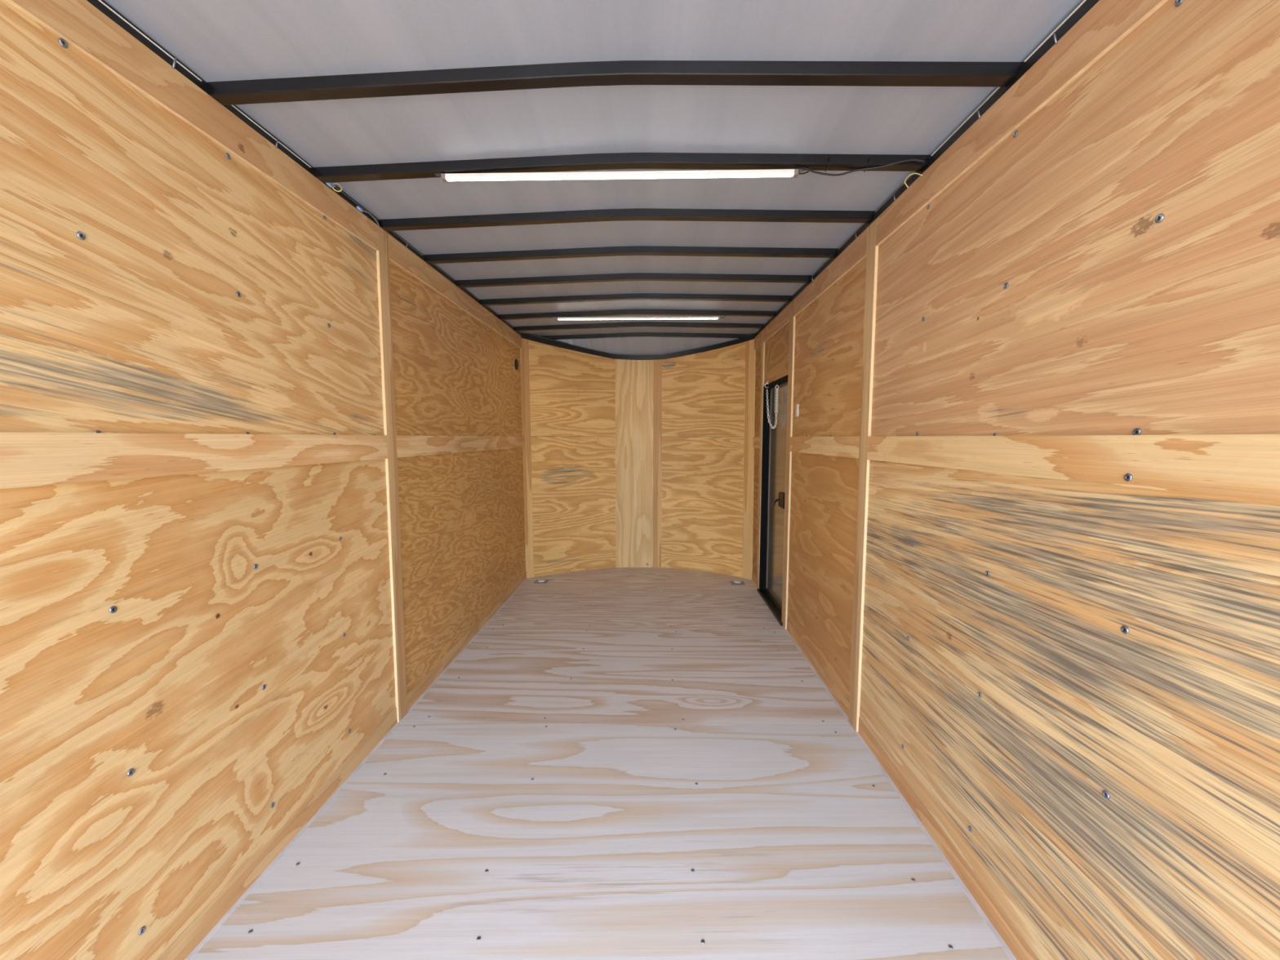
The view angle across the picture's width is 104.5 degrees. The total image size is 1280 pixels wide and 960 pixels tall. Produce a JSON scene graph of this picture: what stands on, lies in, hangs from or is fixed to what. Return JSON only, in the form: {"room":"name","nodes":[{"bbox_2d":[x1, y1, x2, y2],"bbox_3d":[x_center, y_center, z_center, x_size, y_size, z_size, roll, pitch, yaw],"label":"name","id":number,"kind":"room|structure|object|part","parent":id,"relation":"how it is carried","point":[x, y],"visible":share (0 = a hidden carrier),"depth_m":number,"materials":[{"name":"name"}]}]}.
{"room":"cargo space","nodes":[
{"label":"cargo space","id":0,"kind":"room"},
{"bbox_2d":[0,0,526,959],"bbox_3d":[-1.135,0.052,1.790,0.078,2.218,5.700,0,5,1],"label":"wall","id":1,"kind":"structure","parent":0,"point":[261,459],"depth_m":1.26,"materials":[{"name":"brown wood"}]},
{"bbox_3d":[-1.153,-0.465,0.524,0.012,0.908,3.265,0,5,1],"label":"plywood panel","id":2,"kind":"part","parent":1,"relation":"part of","materials":[{"name":"brown wood"}]},
{"bbox_3d":[-1.154,0.616,0.617,0.012,1.258,3.265,0,5,1],"label":"plywood panel","id":3,"kind":"part","parent":1,"relation":"part of","materials":[{"name":"brown wood"}]},
{"bbox_2d":[325,182,342,191],"bbox_3d":[-1.091,-1.043,1.758,0.025,0.031,0.056,3,6,29],"label":"wire loop","id":4,"kind":"object","parent":1,"relation":"attached to","point":[332,185],"visible":0.93,"depth_m":1.76,"materials":[{"name":"plastic"}]},
{"bbox_2d":[356,205,379,226],"bbox_3d":[-1.089,-1.062,1.998,0.015,0.018,0.156,0,5,1],"label":"wire loop","id":5,"kind":"object","parent":1,"relation":"attached to","point":[361,210],"visible":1,"depth_m":1.96,"materials":[{"name":"plastic"}]},
{"bbox_3d":[-1.081,-0.705,3.324,0.012,0.908,2.353,0,5,1],"label":"plywood panel","id":6,"kind":"part","parent":1,"relation":"part of","materials":[{"name":"brown wood"}]},
{"bbox_3d":[-1.082,0.376,3.417,0.012,1.258,2.353,0,5,1],"label":"plywood panel","id":7,"kind":"part","parent":1,"relation":"part of","materials":[{"name":"brown wood"}]},
{"bbox_2d":[514,359,518,369],"bbox_3d":[-1.048,-0.981,4.210,0.007,0.094,0.094,0,5,1],"label":"air vent","id":8,"kind":"object","parent":1,"relation":"in","point":[516,363],"visible":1,"depth_m":4.20,"materials":[{"name":"black plastic"}]},
{"bbox_2d":[86,0,1099,359],"bbox_3d":[-0.075,-1.023,1.831,2.170,0.228,6.018,0,5,1],"label":"ceiling","id":9,"kind":"structure","parent":0,"point":[375,100],"depth_m":1.45,"materials":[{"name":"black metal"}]},
{"bbox_3d":[-1.136,-1.045,1.676,0.056,0.030,5.660,0,5,1],"label":"roof rail","id":10,"kind":"part","parent":9,"relation":"part of","materials":[{"name":"black paint"}]},
{"bbox_2d":[435,168,808,182],"bbox_3d":[-0.063,-1.037,1.686,1.272,0.025,0.033,0,5,1],"label":"light bar","id":11,"kind":"object","parent":9,"relation":"attached to","point":[793,173],"visible":1,"depth_m":1.68,"materials":[{"name":"white plastic"}]},
{"bbox_3d":[-0.017,-1.234,4.594,2.076,0.175,0.467,0,5,-2],"label":"nose rail","id":12,"kind":"part","parent":9,"relation":"part of","materials":[{"name":"black paint"}]},
{"bbox_2d":[553,315,725,319],"bbox_3d":[-0.005,-1.210,3.703,1.289,0.025,0.033,0,5,1],"label":"light bar","id":13,"kind":"object","parent":9,"relation":"attached to","point":[719,317],"visible":1,"depth_m":3.69,"materials":[{"name":"white plastic"}]},
{"bbox_2d":[804,156,924,176],"bbox_3d":[0.742,-1.047,1.656,0.383,0.040,0.054,0,5,4],"label":"cable","id":14,"kind":"object","parent":9,"relation":"attached to","point":[907,160],"visible":0.97,"depth_m":1.66,"materials":[{"name":"black plastic"}]},
{"bbox_3d":[0.977,-1.042,1.623,0.056,0.036,5.660,0,5,1],"label":"roof rail","id":15,"kind":"part","parent":9,"relation":"part of","materials":[{"name":"black paint"}]},
{"bbox_2d":[184,567,1017,959],"bbox_3d":[-0.076,1.173,2.060,2.170,0.104,6.100,0,5,1],"label":"floor","id":16,"kind":"structure","parent":0,"point":[621,763],"depth_m":1.70,"materials":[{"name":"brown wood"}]},
{"bbox_2d":[533,579,548,583],"bbox_3d":[-0.889,0.910,4.463,0.124,0.014,0.110,0,5,1],"label":"ring","id":17,"kind":"object","parent":16,"relation":"on","point":[537,581],"visible":1,"depth_m":4.45,"materials":[{"name":"metal"}]},
{"bbox_2d":[729,581,745,585],"bbox_3d":[0.871,0.914,4.431,0.124,0.014,0.110,0,5,1],"label":"ring","id":18,"kind":"object","parent":16,"relation":"on","point":[735,583],"visible":1,"depth_m":4.41,"materials":[{"name":"metal"}]},
{"bbox_2d":[520,333,755,580],"bbox_3d":[-0.006,-0.211,4.676,2.090,2.250,0.586,0,5,1],"label":"wall","id":19,"kind":"structure","parent":0,"point":[627,463],"depth_m":4.75,"materials":[{"name":"brown wood"}]},
{"bbox_3d":[-1.019,-0.169,4.469,0.119,2.164,0.054,-3,6,-36],"label":"corner post","id":20,"kind":"part","parent":19,"relation":"part of","materials":[{"name":"brown wood"}]},
{"bbox_3d":[-0.610,-0.834,4.632,0.914,0.852,0.058,-2,5,-26],"label":"plywood panel","id":21,"kind":"part","parent":19,"relation":"part of","materials":[{"name":"brown wood"}]},
{"bbox_3d":[-0.611,0.240,4.740,0.907,1.302,0.065,-2,5,-25],"label":"plywood panel","id":22,"kind":"part","parent":19,"relation":"part of","materials":[{"name":"brown wood"}]},
{"bbox_3d":[-0.014,-0.144,4.872,0.453,2.046,0.043,0,5,-2],"label":"nose panel","id":23,"kind":"part","parent":19,"relation":"part of","materials":[{"name":"brown wood"}]},
{"bbox_3d":[0.597,0.240,4.760,0.907,1.302,0.100,2,5,26],"label":"plywood panel","id":24,"kind":"part","parent":19,"relation":"part of","materials":[{"name":"brown wood"}]},
{"bbox_3d":[0.597,-0.841,4.684,0.895,0.859,0.093,2,5,24],"label":"plywood panel","id":25,"kind":"part","parent":19,"relation":"part of","materials":[{"name":"brown wood"}]},
{"bbox_3d":[0.990,-0.173,4.497,0.147,2.171,0.050,5,7,44],"label":"corner post","id":26,"kind":"part","parent":19,"relation":"part of","materials":[{"name":"brown wood"}]},
{"bbox_2d":[751,0,1279,959],"bbox_3d":[0.975,0.058,1.737,0.079,2.218,5.700,0,5,1],"label":"wall","id":27,"kind":"structure","parent":0,"point":[1031,559],"depth_m":1.06,"materials":[{"name":"brown wood"}]},
{"bbox_3d":[1.028,0.294,4.387,0.012,1.258,0.379,0,5,1],"label":"plywood panel","id":28,"kind":"part","parent":27,"relation":"part of","materials":[{"name":"brown wood"}]},
{"bbox_3d":[1.029,-0.787,4.294,0.012,0.908,0.379,0,5,1],"label":"plywood panel","id":29,"kind":"part","parent":27,"relation":"part of","materials":[{"name":"brown wood"}]},
{"bbox_2d":[756,374,787,626],"bbox_3d":[1.035,0.121,3.739,0.104,1.714,0.780,0,5,1],"label":"door","id":30,"kind":"structure","parent":27,"relation":"in","point":[774,440],"depth_m":3.90,"materials":[{"name":"black paint"}]},
{"bbox_2d":[764,381,778,428],"bbox_3d":[1.003,-0.576,3.773,0.037,0.374,0.216,-1,5,-9],"label":"chain","id":31,"kind":"object","parent":30,"relation":"hanging from","point":[776,401],"visible":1,"depth_m":3.69,"materials":[{"name":"metal"}]},
{"bbox_3d":[1.009,0.172,3.681,0.032,0.082,0.113,0,5,-5],"label":"latch lever","id":32,"kind":"part","parent":30,"relation":"part of","materials":[{"name":"black plastic"}]},
{"bbox_3d":[1.062,0.115,3.718,0.030,1.630,0.680,0,5,1],"label":"panel","id":33,"kind":"part","parent":30,"relation":"part of","materials":[{"name":"grey metal"}]},
{"bbox_3d":[1.014,-0.961,3.662,0.012,0.453,0.849,0,5,1],"label":"plywood panel","id":34,"kind":"part","parent":27,"relation":"part of","materials":[{"name":"brown wood"}]},
{"bbox_2d":[795,404,799,417],"bbox_3d":[0.986,-0.438,3.120,0.013,0.078,0.042,0,5,1],"label":"light switch","id":35,"kind":"object","parent":27,"relation":"attached to","point":[797,405],"visible":1,"depth_m":3.11,"materials":[{"name":"white plastic"}]},
{"bbox_3d":[0.987,0.434,2.762,0.012,1.258,1.182,0,5,1],"label":"plywood panel","id":36,"kind":"part","parent":27,"relation":"part of","materials":[{"name":"brown wood"}]},
{"bbox_3d":[0.988,-0.647,2.669,0.012,0.908,1.182,0,5,1],"label":"plywood panel","id":37,"kind":"part","parent":27,"relation":"part of","materials":[{"name":"brown wood"}]},
{"bbox_2d":[904,172,922,187],"bbox_3d":[0.932,-1.032,1.695,0.022,0.028,0.077,0,5,-6],"label":"wire loop","id":38,"kind":"object","parent":27,"relation":"attached to","point":[905,184],"visible":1,"depth_m":1.70,"materials":[{"name":"yellow plastic"}]},
{"bbox_3d":[0.930,0.623,0.555,0.012,1.258,3.246,0,5,1],"label":"plywood panel","id":39,"kind":"part","parent":27,"relation":"part of","materials":[{"name":"brown wood"}]},
{"bbox_3d":[0.931,-0.458,0.462,0.012,0.908,3.246,0,5,1],"label":"plywood panel","id":40,"kind":"part","parent":27,"relation":"part of","materials":[{"name":"brown wood"}]}
]}

